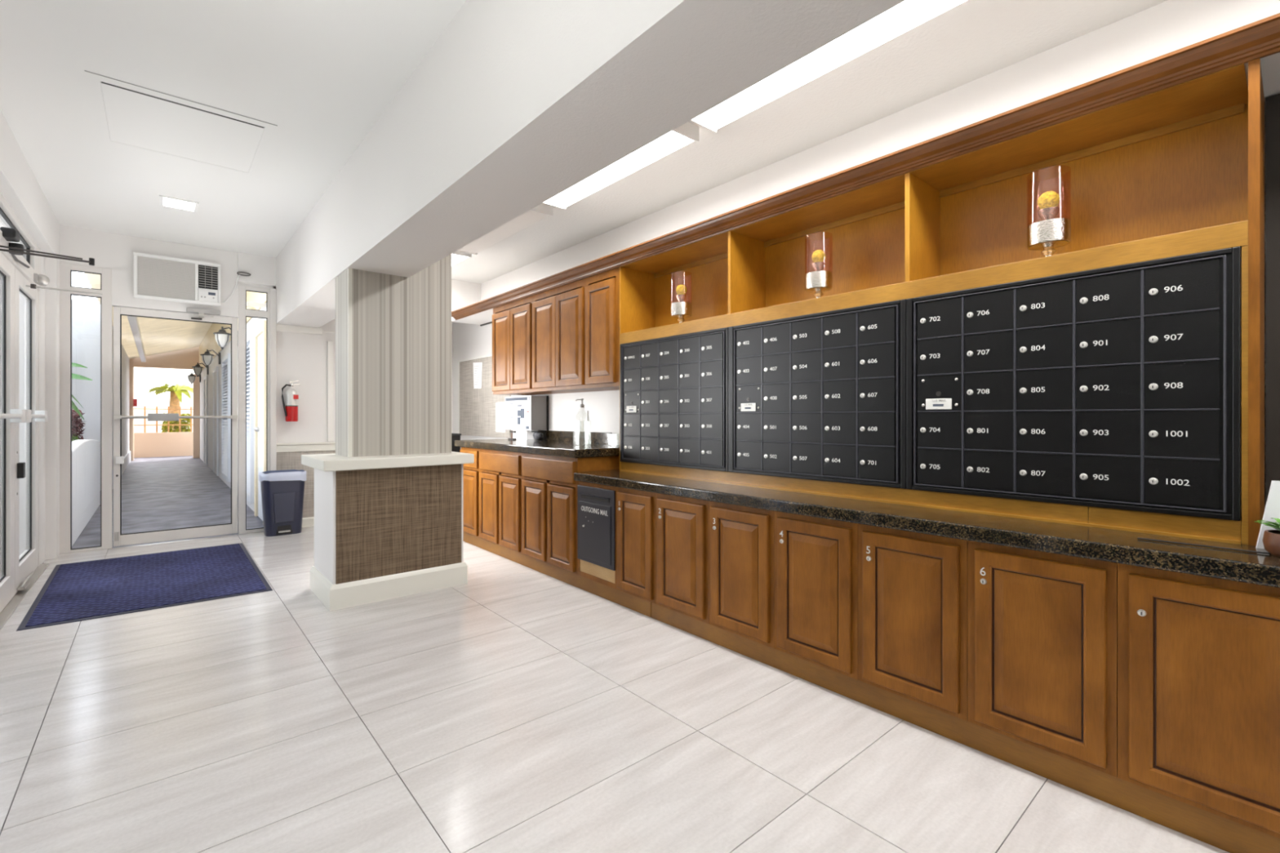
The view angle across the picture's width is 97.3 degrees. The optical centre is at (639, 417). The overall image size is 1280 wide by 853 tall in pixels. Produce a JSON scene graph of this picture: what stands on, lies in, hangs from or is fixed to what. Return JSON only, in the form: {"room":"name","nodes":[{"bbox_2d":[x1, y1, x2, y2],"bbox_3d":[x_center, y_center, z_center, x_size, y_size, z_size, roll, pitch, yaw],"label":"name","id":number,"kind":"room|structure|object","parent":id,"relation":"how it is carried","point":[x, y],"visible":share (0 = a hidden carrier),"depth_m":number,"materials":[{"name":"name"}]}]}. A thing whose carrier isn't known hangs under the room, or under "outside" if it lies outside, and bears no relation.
{"room":"apartment mail room","nodes":[
{"label":"apartment mail room","id":0,"kind":"room"},
{"bbox_2d":[0,109,100,564],"bbox_3d":[-2.093,-0.225,1.256,0.350,2.810,16.430,0,0,-41],"label":"wall","id":1,"kind":"structure","parent":0,"point":[19,186],"depth_m":4.58,"materials":[{"name":"white paint"}]},
{"bbox_2d":[0,192,40,566],"bbox_3d":[-4.010,-0.075,3.565,0.087,2.470,2.170,0,0,-41],"label":"window","id":2,"kind":"structure","parent":1,"relation":"in","point":[8,218],"depth_m":4.15,"materials":[{"name":"white metal"}]},
{"bbox_2d":[0,251,26,613],"bbox_3d":[-3.685,0.087,3.231,0.107,2.115,1.030,0,0,-41],"label":"door","id":3,"kind":"structure","parent":2,"relation":"attached to","point":[9,415],"depth_m":3.51,"materials":[{"name":"white metal"}]},
{"bbox_2d":[0,245,94,266],"bbox_3d":[-3.365,-0.922,3.176,0.412,0.055,0.160,0,0,-41],"label":"door closer","id":4,"kind":"object","parent":3,"relation":"attached to","point":[91,261],"depth_m":3.21,"materials":[{"name":"grey metal"}]},
{"bbox_2d":[0,226,30,268],"bbox_3d":[-3.910,-1.044,3.553,0.074,0.123,0.723,0,0,-41],"label":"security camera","id":5,"kind":"object","parent":2,"relation":"attached to","point":[10,234],"visible":0.8,"depth_m":3.36,"materials":[{"name":"black"}]},
{"bbox_2d":[14,266,47,594],"bbox_3d":[-4.325,0.087,3.979,0.107,2.115,0.920,0,0,-41],"label":"door","id":6,"kind":"structure","parent":2,"relation":"attached to","point":[25,565],"depth_m":4.20,"materials":[{"name":"white metal"}]},
{"bbox_2d":[26,284,102,294],"bbox_3d":[-4.058,-0.900,3.977,0.380,0.028,0.028,0,0,-41],"label":"door closer","id":7,"kind":"object","parent":6,"relation":"attached to","point":[32,286],"depth_m":3.95,"materials":[{"name":"grey metal"}]},
{"bbox_2d":[33,273,49,285],"bbox_3d":[-4.405,-1.010,4.143,0.087,0.084,0.102,0,0,-41],"label":"spotlight","id":8,"kind":"object","parent":2,"relation":"attached to","point":[39,279],"visible":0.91,"depth_m":4.13,"materials":[{"name":"grey metal"}]},
{"bbox_2d":[0,563,48,630],"bbox_3d":[-4.007,1.154,3.567,0.145,0.012,2.130,0,0,-41],"label":"trim","id":9,"kind":"structure","parent":1,"relation":"attached to","point":[15,601],"depth_m":3.58,"materials":[{"name":"white paint"}]},
{"bbox_2d":[84,272,212,359],"bbox_3d":[-8.828,-1.831,10.543,1.520,0.552,13.500,0,0,-41],"label":"ceiling","id":10,"kind":"structure","parent":0,"point":[158,335],"depth_m":12.22,"materials":[{"name":"beige paint"}]},
{"bbox_2d":[126,315,146,362],"bbox_3d":[-9.164,-1.565,10.243,0.100,0.130,13.520,0,0,-41],"label":"roof beam","id":11,"kind":"structure","parent":10,"relation":"attached to","point":[133,321],"depth_m":10.40,"materials":[{"name":"white paint"}]},
{"bbox_2d":[128,346,199,461],"bbox_3d":[-12.196,-0.630,16.807,5.700,3.620,0.400,0,0,-41],"label":"wall","id":12,"kind":"structure","parent":0,"point":[187,358],"depth_m":15.91,"materials":[{"name":"beige paint"}]},
{"bbox_2d":[199,291,266,511],"bbox_3d":[-7.034,-0.680,12.372,3.615,3.720,14.050,0,0,-41],"label":"wall","id":13,"kind":"structure","parent":0,"point":[253,322],"depth_m":11.94,"materials":[{"name":"white paint"}]},
{"bbox_2d":[204,375,207,465],"bbox_3d":[-10.762,0.075,13.955,0.025,2.170,1.040,0,0,-41],"label":"door","id":14,"kind":"structure","parent":13,"relation":"in","point":[206,376],"depth_m":13.83,"materials":[{"name":"white paint"}]},
{"bbox_2d":[200,349,220,367],"bbox_3d":[-8.139,-1.110,10.671,0.314,0.340,0.220,0,0,-41],"label":"wall lantern","id":15,"kind":"object","parent":13,"relation":"attached to","point":[206,357],"visible":1,"depth_m":10.61,"materials":[{"name":"black metal"}]},
{"bbox_2d":[213,365,218,475],"bbox_3d":[-8.682,0.075,11.522,0.025,2.170,1.040,0,0,-41],"label":"door","id":16,"kind":"structure","parent":13,"relation":"in","point":[215,371],"depth_m":11.47,"materials":[{"name":"white paint"}]},
{"bbox_2d":[213,326,231,350],"bbox_3d":[-5.995,-1.140,8.162,0.314,0.340,0.220,0,0,-41],"label":"wall lantern","id":17,"kind":"object","parent":13,"relation":"attached to","point":[222,337],"visible":0.92,"depth_m":8.09,"materials":[{"name":"white glass"}]},
{"bbox_2d":[221,353,231,482],"bbox_3d":[-7.065,0.010,9.616,0.045,2.100,1.200,0,0,-41],"label":"louvered shutter","id":18,"kind":"object","parent":13,"relation":"attached to","point":[225,429],"visible":0.97,"depth_m":9.53,"materials":[{"name":"white paint"}]},
{"bbox_2d":[246,332,254,503],"bbox_3d":[-5.019,0.010,7.221,0.045,2.100,0.800,0,0,-41],"label":"louvered shutter","id":19,"kind":"object","parent":13,"relation":"attached to","point":[251,336],"visible":0.73,"depth_m":6.92,"materials":[{"name":"white paint"}]},
{"bbox_2d":[253,320,266,524],"bbox_3d":[-4.284,0.060,6.350,0.060,2.200,0.820,0,0,-41],"label":"door","id":20,"kind":"structure","parent":13,"relation":"in","point":[260,428],"depth_m":6.46,"materials":[{"name":"white paint"}]},
{"bbox_2d":[0,0,466,257],"bbox_3d":[-0.342,-1.690,0.385,1.880,0.120,12.830,0,0,-41],"label":"ceiling","id":21,"kind":"structure","parent":0,"point":[324,73],"depth_m":2.79,"materials":[{"name":"white paint"}]},
{"bbox_2d":[159,195,199,212],"bbox_3d":[-3.515,-1.625,4.297,0.230,0.010,0.240,0,0,-41],"label":"recessed light","id":22,"kind":"object","parent":21,"relation":"in","point":[164,201],"visible":1,"depth_m":4.28,"materials":[{"name":"white plastic"}]},
{"bbox_2d":[164,197,195,211],"bbox_3d":[-3.515,-1.625,4.297,0.180,0.009,0.200,0,0,-41],"label":"diffuser","id":23,"kind":"object","parent":22,"relation":"attached to","point":[173,202],"depth_m":4.29,"materials":[{"name":"white plastic"}]},
{"bbox_2d":[84,70,277,175],"bbox_3d":[-2.602,-1.689,3.228,0.770,0.122,0.872,0,0,-41],"label":"access hatch","id":24,"kind":"object","parent":21,"relation":"attached to","point":[140,117],"visible":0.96,"depth_m":3.17,"materials":[{"name":"white paint"}]},
{"bbox_2d":[59,225,453,517],"bbox_3d":[-3.734,-0.285,5.853,3.830,2.890,0.150,0,0,-41],"label":"wall","id":25,"kind":"structure","parent":0,"point":[302,357],"depth_m":5.82,"materials":[{"name":"white paint"}]},
{"bbox_2d":[59,262,112,554],"bbox_3d":[-4.824,-0.075,4.894,0.347,2.470,0.070,0,0,-41],"label":"window frame","id":26,"kind":"structure","parent":25,"relation":"in","point":[65,269],"depth_m":4.86,"materials":[{"name":"white metal"}]},
{"bbox_2d":[111,269,238,317],"bbox_3d":[-4.344,-1.150,5.304,0.915,0.320,0.070,0,0,-41],"label":"trim","id":27,"kind":"structure","parent":25,"relation":"attached to","point":[122,294],"depth_m":5.18,"materials":[{"name":"white paint"}]},
{"bbox_2d":[113,306,237,546],"bbox_3d":[-4.315,0.083,5.271,0.900,2.131,0.130,0,0,-41],"label":"door","id":28,"kind":"structure","parent":25,"relation":"in","point":[119,539],"depth_m":5.18,"materials":[{"name":"white metal"}]},
{"bbox_2d":[186,307,220,319],"bbox_3d":[-4.163,-0.978,5.374,0.255,0.100,0.071,0,0,-41],"label":"door closer","id":29,"kind":"object","parent":28,"relation":"attached to","point":[201,312],"depth_m":5.35,"materials":[{"name":"grey metal"}]},
{"bbox_2d":[133,252,220,306],"bbox_3d":[-4.334,-1.270,5.290,0.625,0.404,0.186,0,0,-41],"label":"air conditioner","id":30,"kind":"object","parent":25,"relation":"attached to","point":[158,277],"visible":0.98,"depth_m":5.21,"materials":[{"name":"white plastic"}]},
{"bbox_2d":[137,256,195,300],"bbox_3d":[-4.347,-1.271,5.176,0.407,0.346,0.012,0,0,-41],"label":"grille","id":31,"kind":"object","parent":30,"relation":"attached to","point":[158,277],"depth_m":5.17,"materials":[{"name":"grey plastic"}]},
{"bbox_2d":[237,284,269,533],"bbox_3d":[-3.898,-0.075,5.686,0.260,2.470,0.070,0,0,-41],"label":"window frame","id":32,"kind":"structure","parent":25,"relation":"in","point":[243,312],"depth_m":5.62,"materials":[{"name":"white metal"}]},
{"bbox_2d":[269,288,276,471],"bbox_3d":[-3.753,-0.075,5.758,0.053,2.470,0.070,0,0,-41],"label":"trim","id":33,"kind":"structure","parent":25,"relation":"attached to","point":[273,292],"depth_m":5.73,"materials":[{"name":"white wood"}]},
{"bbox_2d":[281,380,300,421],"bbox_3d":[-3.599,-0.169,5.819,0.149,0.427,0.140,0,0,-15],"label":"fire extinguisher","id":34,"kind":"object","parent":25,"relation":"attached to","point":[291,411],"visible":1,"depth_m":5.77,"materials":[{"name":"red metal"}]},
{"bbox_2d":[276,324,322,334],"bbox_3d":[-3.579,-0.919,5.903,0.440,0.069,0.035,0,0,-41],"label":"trim","id":35,"kind":"structure","parent":25,"relation":"attached to","point":[280,327],"depth_m":5.90,"materials":[{"name":"white"}]},
{"bbox_2d":[276,441,335,452],"bbox_3d":[-3.093,0.315,6.315,1.695,0.090,0.040,0,0,-41],"label":"trim","id":36,"kind":"structure","parent":25,"relation":"attached to","point":[300,446],"depth_m":5.94,"materials":[{"name":"white"}]},
{"bbox_2d":[327,341,333,441],"bbox_3d":[-3.355,-0.280,6.098,0.055,1.080,0.030,0,0,-41],"label":"trim","id":37,"kind":"structure","parent":25,"relation":"attached to","point":[330,344],"depth_m":6.08,"materials":[{"name":"white wood"}]},
{"bbox_2d":[314,463,463,584],"bbox_3d":[-1.717,0.740,3.867,0.815,0.840,0.550,0,0,-41],"label":"reception desk","id":38,"kind":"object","parent":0,"point":[389,521],"depth_m":3.62,"materials":[{"name":"brown fabric"}]},
{"bbox_2d":[347,267,352,457],"bbox_3d":[-1.859,-0.349,3.611,0.023,1.209,0.015,0,0,-41],"label":"trim","id":39,"kind":"structure","parent":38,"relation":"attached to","point":[349,270],"depth_m":3.60,"materials":[{"name":"white wood"}]},
{"bbox_2d":[301,451,474,471],"bbox_3d":[-1.724,0.287,3.864,0.930,0.065,0.685,0,0,-41],"label":"countertop","id":40,"kind":"structure","parent":38,"relation":"on","point":[323,462],"depth_m":3.59,"materials":[{"name":"white stone"}]},
{"bbox_2d":[309,561,467,611],"bbox_3d":[-1.719,1.085,3.869,0.859,0.150,0.589,0,0,-41],"label":"baseboard","id":41,"kind":"structure","parent":38,"relation":"attached to","point":[353,593],"depth_m":3.61,"materials":[{"name":"white"}]},
{"bbox_2d":[335,253,451,457],"bbox_3d":[-1.726,-0.627,3.962,0.675,1.765,0.355,0,0,-41],"label":"wall column","id":42,"kind":"structure","parent":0,"point":[402,326],"depth_m":3.81,"materials":[{"name":"paper"}]},
{"bbox_2d":[451,279,480,311],"bbox_3d":[-2.406,-1.306,5.955,1.480,0.408,0.120,0,0,-41],"label":"wall","id":43,"kind":"structure","parent":0,"point":[464,294],"depth_m":6.26,"materials":[{"name":"white paint"}]},
{"bbox_2d":[275,0,905,328],"bbox_3d":[0.523,-1.352,1.092,0.385,0.796,12.780,0,0,-41],"label":"ceiling beam","id":44,"kind":"structure","parent":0,"point":[515,104],"depth_m":2.00,"materials":[{"name":"white paint"}]},
{"bbox_2d":[0,526,1229,852],"bbox_3d":[0.425,1.190,0.988,3.830,0.060,12.750,0,0,-41],"label":"floor","id":45,"kind":"structure","parent":0,"point":[514,708],"depth_m":2.03,"materials":[{"name":"grey tile"}]},
{"bbox_2d":[16,542,272,631],"bbox_3d":[-3.511,1.155,4.089,1.196,0.009,1.857,0,0,-41],"label":"floor mat","id":46,"kind":"object","parent":45,"relation":"on","point":[74,592],"visible":1,"depth_m":3.86,"materials":[{"name":"blue rubber"}]},
{"bbox_2d":[258,469,306,536],"bbox_3d":[-3.566,0.850,5.628,0.384,0.621,0.295,0,0,-41],"label":"waste bin","id":47,"kind":"object","parent":45,"relation":"on","point":[282,491],"visible":1,"depth_m":5.52,"materials":[{"name":"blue plastic"}]},
{"bbox_2d":[459,447,479,537],"bbox_3d":[-1.349,0.672,5.303,0.560,0.791,0.413,0,0,-41],"label":"base cabinet","id":48,"kind":"object","parent":45,"relation":"on","point":[471,471],"visible":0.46,"depth_m":5.07,"materials":[{"name":"brown wood"}]},
{"bbox_2d":[479,448,522,553],"bbox_3d":[-0.967,0.672,4.855,0.560,0.791,0.760,0,0,-41],"label":"base cabinet","id":49,"kind":"object","parent":45,"relation":"on","point":[500,477],"visible":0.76,"depth_m":4.63,"materials":[{"name":"brown wood"}]},
{"bbox_2d":[521,453,619,574],"bbox_3d":[-0.456,0.672,4.288,0.600,0.791,0.763,0,0,-41],"label":"base cabinet","id":50,"kind":"object","parent":45,"relation":"on","point":[548,485],"visible":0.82,"depth_m":4.04,"materials":[{"name":"brown wood"}]},
{"bbox_2d":[454,430,619,457],"bbox_3d":[-0.842,0.201,4.753,0.662,0.151,2.020,0,0,-41],"label":"countertop","id":51,"kind":"structure","parent":50,"relation":"on","point":[553,443],"depth_m":4.60,"materials":[{"name":"black stone"}]},
{"bbox_2d":[507,431,527,440],"bbox_3d":[-1.160,0.173,5.343,0.040,0.086,0.310,0,0,-41],"label":"stand","id":52,"kind":"object","parent":51,"relation":"on","point":[521,435],"visible":1,"depth_m":5.32,"materials":[{"name":"white plastic"}]},
{"bbox_2d":[577,480,617,589],"bbox_3d":[-0.085,0.748,3.823,0.561,0.640,0.427,0,0,-41],"label":"mailbox","id":53,"kind":"object","parent":45,"relation":"on","point":[597,504],"visible":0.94,"depth_m":3.62,"materials":[{"name":"black metal"}]},
{"bbox_2d":[579,493,609,499],"bbox_3d":[-0.297,0.513,3.650,0.008,0.010,0.322,0,0,-41],"label":"mail slot","id":54,"kind":"object","parent":53,"relation":"attached to","point":[584,495],"depth_m":3.65,"materials":[{"name":"grey metal"}]},
{"bbox_2d":[617,487,656,604],"bbox_3d":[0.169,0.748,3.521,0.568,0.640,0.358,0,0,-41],"label":"door","id":55,"kind":"structure","parent":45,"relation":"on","point":[636,509],"depth_m":3.32,"materials":[{"name":"brown wood"}]},
{"bbox_2d":[656,493,708,623],"bbox_3d":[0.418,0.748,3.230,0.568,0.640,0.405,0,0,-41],"label":"door","id":56,"kind":"structure","parent":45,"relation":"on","point":[682,522],"depth_m":3.03,"materials":[{"name":"brown wood"}]},
{"bbox_2d":[708,501,773,648],"bbox_3d":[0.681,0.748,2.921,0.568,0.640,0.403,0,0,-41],"label":"door","id":57,"kind":"structure","parent":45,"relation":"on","point":[741,538],"depth_m":2.72,"materials":[{"name":"brown wood"}]},
{"bbox_2d":[773,511,857,679],"bbox_3d":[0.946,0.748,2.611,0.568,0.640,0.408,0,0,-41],"label":"door","id":58,"kind":"structure","parent":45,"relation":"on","point":[815,559],"depth_m":2.41,"materials":[{"name":"brown wood"}]},
{"bbox_2d":[463,532,1279,852],"bbox_3d":[0.410,1.114,2.870,0.020,0.092,6.410,0,0,-41],"label":"baseboard","id":59,"kind":"structure","parent":45,"relation":"on","point":[1225,834],"depth_m":1.98,"materials":[{"name":"brown wood"}]},
{"bbox_2d":[857,524,967,720],"bbox_3d":[1.212,0.748,2.300,0.568,0.640,0.406,0,0,-41],"label":"base cabinet","id":60,"kind":"object","parent":45,"relation":"on","point":[913,586],"visible":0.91,"depth_m":2.10,"materials":[{"name":"brown wood"}]},
{"bbox_2d":[967,540,1117,777],"bbox_3d":[1.477,0.748,1.991,0.568,0.640,0.405,0,0,-41],"label":"base cabinet","id":61,"kind":"object","parent":45,"relation":"on","point":[1042,626],"visible":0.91,"depth_m":1.79,"materials":[{"name":"brown wood"}]},
{"bbox_2d":[1117,563,1279,838],"bbox_3d":[1.742,0.748,1.680,0.568,0.640,0.408,0,0,-41],"label":"base cabinet","id":62,"kind":"object","parent":45,"relation":"on","point":[1198,657],"visible":0.89,"depth_m":1.52,"materials":[{"name":"brown wood"}]},
{"bbox_3d":[2.542,0.748,0.745,0.568,0.640,0.408,0,0,-41],"label":"base cabinet","id":63,"kind":"object","parent":45,"relation":"on","visible":0},
{"bbox_2d":[573,469,1279,587],"bbox_3d":[1.236,0.400,2.295,0.618,0.054,4.462,0,0,-41],"label":"countertop","id":64,"kind":"structure","parent":63,"relation":"on","point":[1116,546],"depth_m":1.93,"materials":[{"name":"black stone"}]},
{"bbox_2d":[619,57,1264,546],"bbox_3d":[0.946,-0.335,2.860,0.335,1.416,2.973,0,0,-41],"label":"shelf unit","id":65,"kind":"object","parent":64,"relation":"on","point":[1178,170],"visible":0.91,"depth_m":2.23,"materials":[{"name":"brown wood"}]},
{"bbox_2d":[619,327,728,471],"bbox_3d":[0.185,-0.098,3.512,0.031,0.806,0.967,0,0,-41],"label":"mailboxes","id":66,"kind":"object","parent":65,"relation":"in","point":[673,390],"visible":1,"depth_m":3.46,"materials":[{"name":"black metal"}]},
{"bbox_2d":[671,294,691,323],"bbox_3d":[0.262,-0.741,3.572,0.134,0.335,0.134,0,0,-41],"label":"candle holder","id":67,"kind":"object","parent":65,"relation":"on","point":[681,309],"visible":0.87,"depth_m":3.53,"materials":[{"name":"silver metal"}]},
{"bbox_2d":[728,299,906,488],"bbox_3d":[0.819,-0.098,2.770,0.031,0.806,0.981,0,0,-41],"label":"mailboxes","id":68,"kind":"object","parent":65,"relation":"on","point":[820,396],"visible":1,"depth_m":2.69,"materials":[{"name":"black metal"}]},
{"bbox_2d":[804,237,832,297],"bbox_3d":[0.897,-0.741,2.829,0.134,0.335,0.134,0,0,-41],"label":"candle holder","id":69,"kind":"object","parent":65,"relation":"on","point":[818,282],"visible":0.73,"depth_m":2.79,"materials":[{"name":"silver metal"}]},
{"bbox_2d":[811,249,826,262],"bbox_3d":[0.897,-0.805,2.829,0.069,0.071,0.068,0,0,-41],"label":"decorative ball","id":70,"kind":"object","parent":69,"relation":"on","point":[819,255],"visible":0.84,"depth_m":2.81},
{"bbox_2d":[811,262,826,271],"bbox_3d":[0.897,-0.706,2.829,0.068,0.131,0.068,0,0,-41],"label":"cup","id":71,"kind":"object","parent":69,"relation":"on","point":[818,266],"depth_m":2.81,"materials":[{"name":"pink glass"}]},
{"bbox_2d":[1026,206,1071,257],"bbox_3d":[1.522,-0.741,2.098,0.134,0.335,0.134,0,0,-41],"label":"wall sconce","id":72,"kind":"object","parent":65,"relation":"on","point":[1050,233],"visible":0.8,"depth_m":2.06,"materials":[{"name":"silver metal"}]},
{"bbox_2d":[1037,206,1059,220],"bbox_3d":[1.522,-0.706,2.098,0.068,0.131,0.068,0,0,-41],"label":"cup","id":73,"kind":"object","parent":72,"relation":"on","point":[1048,213],"depth_m":2.08,"materials":[{"name":"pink glass"}]},
{"bbox_2d":[1037,191,1060,209],"bbox_3d":[1.522,-0.805,2.098,0.069,0.071,0.070,0,0,-41],"label":"decorative ball","id":74,"kind":"object","parent":72,"relation":"on","point":[1047,199],"visible":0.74,"depth_m":2.08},
{"bbox_2d":[906,246,1240,520],"bbox_3d":[1.454,-0.098,2.027,0.031,0.806,0.970,0,0,-41],"label":"mailboxes","id":75,"kind":"object","parent":65,"relation":"on","point":[1118,387],"visible":1,"depth_m":1.92,"materials":[{"name":"black metal"}]},
{"bbox_2d":[1137,537,1271,554],"bbox_3d":[1.739,0.369,1.499,0.623,0.005,0.014,0,0,44],"label":"cable","id":76,"kind":"object","parent":64,"relation":"on","point":[1187,544],"visible":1,"depth_m":1.61,"materials":[{"name":"black plastic"}]},
{"bbox_2d":[1254,517,1279,557],"bbox_3d":[1.748,0.320,1.495,0.178,0.105,0.158,0,0,-41],"label":"potted plant","id":77,"kind":"object","parent":64,"relation":"on","point":[1271,538],"visible":1,"depth_m":1.51,"materials":[{"name":"green plant"}]},
{"bbox_2d":[1255,480,1279,548],"bbox_3d":[1.871,0.277,1.544,0.083,0.193,0.251,0,0,-45],"label":"sign","id":78,"kind":"object","parent":64,"relation":"on","point":[1272,509],"visible":0.5,"depth_m":1.59,"materials":[{"name":"white"}]},
{"bbox_2d":[451,0,1168,284],"bbox_3d":[1.254,-1.710,1.750,1.580,0.400,12.830,0,0,-41],"label":"ceiling","id":79,"kind":"structure","parent":0,"point":[972,40],"depth_m":2.72,"materials":[{"name":"white paint"}]},
{"bbox_2d":[451,251,471,266],"bbox_3d":[-1.978,-1.473,5.446,0.212,0.074,1.190,0,0,-41],"label":"fluorescent fixture","id":80,"kind":"object","parent":79,"relation":"attached to","point":[457,256],"visible":0.11,"depth_m":5.05,"materials":[{"name":"white plastic"}]},
{"bbox_2d":[451,253,467,266],"bbox_3d":[-1.978,-1.458,5.446,0.200,0.035,1.166,0,0,-41],"label":"diffuser","id":81,"kind":"object","parent":80,"relation":"attached to","point":[455,258],"depth_m":5.09,"materials":[{"name":"white plastic"}]},
{"bbox_2d":[456,203,552,254],"bbox_3d":[-1.114,-1.473,4.435,0.212,0.074,1.270,0,0,-41],"label":"fluorescent fixture","id":82,"kind":"object","parent":79,"relation":"attached to","point":[542,211],"visible":0.56,"depth_m":4.31,"materials":[{"name":"white plastic"}]},
{"bbox_2d":[542,121,699,209],"bbox_3d":[-0.185,-1.473,3.348,0.212,0.074,1.270,0,0,-41],"label":"fluorescent fixture","id":83,"kind":"object","parent":79,"relation":"attached to","point":[686,133],"visible":0.58,"depth_m":3.21,"materials":[{"name":"white plastic"}]},
{"bbox_2d":[689,0,966,133],"bbox_3d":[0.712,-1.473,2.299,0.212,0.074,1.270,0,0,-41],"label":"fluorescent fixture","id":84,"kind":"object","parent":79,"relation":"attached to","point":[908,15],"visible":0.58,"depth_m":2.25,"materials":[{"name":"white plastic"}]},
{"bbox_2d":[451,52,1279,324],"bbox_3d":[1.936,-1.073,1.740,0.355,0.058,11.930,0,0,-41],"label":"wall","id":85,"kind":"structure","parent":0,"point":[1270,64],"depth_m":1.76,"materials":[{"name":"white paint"}]},
{"bbox_2d":[451,13,1279,319],"bbox_3d":[1.823,-1.073,1.532,0.089,0.070,11.760,0,0,-41],"label":"trim","id":86,"kind":"structure","parent":85,"relation":"attached to","point":[1260,38],"depth_m":2.14,"materials":[{"name":"brown wood"}]},
{"bbox_2d":[453,0,1279,519],"bbox_3d":[1.857,-0.175,2.199,0.120,2.670,12.730,0,0,-41],"label":"wall","id":87,"kind":"structure","parent":0,"point":[1168,26],"depth_m":2.80,"materials":[{"name":"white paint"}]},
{"bbox_2d":[457,354,511,438],"bbox_3d":[-1.773,-0.237,6.338,0.018,0.906,1.320,0,0,-41],"label":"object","id":88,"kind":"structure","parent":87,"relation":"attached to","point":[476,406],"depth_m":6.45,"materials":[{"name":"white"}]},
{"bbox_2d":[473,362,482,388],"bbox_3d":[-1.850,-0.476,6.418,0.004,0.308,0.240,0,0,-41],"label":"sheet","id":89,"kind":"object","parent":88,"relation":"attached to","point":[477,366],"visible":1,"depth_m":6.41,"materials":[{"name":"white paper"}]},
{"bbox_2d":[495,402,505,432],"bbox_3d":[-1.395,0.001,5.635,0.003,0.298,0.200,0,0,-41],"label":"paper sheet","id":90,"kind":"object","parent":88,"relation":"attached to","point":[500,406],"visible":1,"depth_m":5.63,"materials":[{"name":"white paper"}]},
{"bbox_2d":[505,395,548,430],"bbox_3d":[-1.094,-0.037,5.416,0.186,0.325,0.515,0,0,-41],"label":"box","id":91,"kind":"object","parent":87,"relation":"attached to","point":[522,412],"visible":1,"depth_m":5.27,"materials":[{"name":"white cardboard"}]},
{"bbox_2d":[492,295,568,395],"bbox_3d":[-1.028,-0.625,5.185,0.376,0.820,0.750,0,0,-41],"label":"upper cabinet","id":92,"kind":"object","parent":87,"relation":"attached to","point":[512,322],"visible":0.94,"depth_m":5.03,"materials":[{"name":"brown wood"}]},
{"bbox_2d":[537,430,611,444],"bbox_3d":[-0.601,0.171,4.959,0.028,0.092,1.120,0,0,-41],"label":"backsplash","id":93,"kind":"structure","parent":87,"relation":"attached to","point":[548,435],"depth_m":4.87,"materials":[{"name":"stone"}]},
{"bbox_2d":[532,278,619,392],"bbox_3d":[-0.532,-0.625,4.605,0.376,0.820,0.773,0,0,-41],"label":"upper cabinet","id":94,"kind":"object","parent":87,"relation":"attached to","point":[558,313],"visible":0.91,"depth_m":4.45,"materials":[{"name":"brown wood"}]},
{"bbox_2d":[585,267,619,389],"bbox_3d":[-0.148,-0.625,4.156,0.376,0.820,0.404,0,0,-41],"label":"upper cabinet","id":95,"kind":"object","parent":87,"relation":"attached to","point":[602,290],"visible":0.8,"depth_m":4.01,"materials":[{"name":"brown wood"}]},
{"bbox_2d":[1266,93,1279,502],"bbox_3d":[3.992,-0.333,-0.422,0.040,1.415,5.970,0,0,-41],"label":"wall niche","id":96,"kind":"object","parent":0,"point":[1273,103],"visible":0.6,"depth_m":1.82,"materials":[{"name":"grey paint"}]},
{"label":"outside","id":97,"kind":"structure","parent":0,"visible":0},
{"bbox_2d":[71,455,263,548],"bbox_3d":[-16.846,1.320,19.706,28.000,0.280,38.150,0,0,-41],"label":"ground","id":98,"kind":"structure","parent":97,"point":[165,492],"depth_m":7.87,"materials":[{"name":"concrete"}]},
{"bbox_2d":[71,408,85,441],"bbox_3d":[-7.564,0.210,7.069,0.775,0.705,2.712,0,0,-41],"label":"hedge","id":99,"kind":"object","parent":98,"relation":"on","point":[77,424],"visible":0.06,"depth_m":7.59,"materials":[{"name":"red plant"}]},
{"bbox_2d":[71,362,92,419],"bbox_3d":[-6.141,0.288,5.625,0.959,1.746,0.615,0,0,-41],"label":"banana plant","id":100,"kind":"object","parent":98,"relation":"on","point":[75,376],"visible":0.19,"depth_m":5.97,"materials":[{"name":"green plant"}]},
{"bbox_2d":[71,299,128,469],"bbox_3d":[-12.850,-0.330,10.723,4.400,3.020,8.000,0,0,-41],"label":"wall","id":101,"kind":"structure","parent":98,"relation":"on","point":[86,315],"depth_m":8.98,"materials":[{"name":"white paint"}]},
{"bbox_2d":[133,431,192,457],"bbox_3d":[-13.774,0.820,17.267,7.500,0.720,0.150,0,0,-41],"label":"wall","id":102,"kind":"structure","parent":98,"relation":"on","point":[145,444],"depth_m":16.79,"materials":[{"name":"beige paint"}]},
{"bbox_2d":[133,406,192,432],"bbox_3d":[-14.892,0.410,17.805,2.500,1.500,0.060,0,0,-41],"label":"fence","id":103,"kind":"object","parent":98,"relation":"on","point":[144,408],"visible":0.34,"depth_m":17.78,"materials":[{"name":"orange metal"}]},
{"bbox_2d":[146,382,192,430],"bbox_3d":[-16.360,-0.032,19.776,1.495,2.396,1.464,0,0,-41],"label":"palm tree","id":104,"kind":"object","parent":98,"relation":"on","point":[175,391],"visible":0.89,"depth_m":19.62,"materials":[{"name":"green plant"}]},
{"bbox_2d":[160,412,192,432],"bbox_3d":[-14.919,0.512,18.160,0.878,1.336,0.482,0,0,-41],"label":"bush","id":105,"kind":"object","parent":98,"relation":"on","point":[183,421],"visible":0.31,"depth_m":18.14,"materials":[{"name":"green plant"}]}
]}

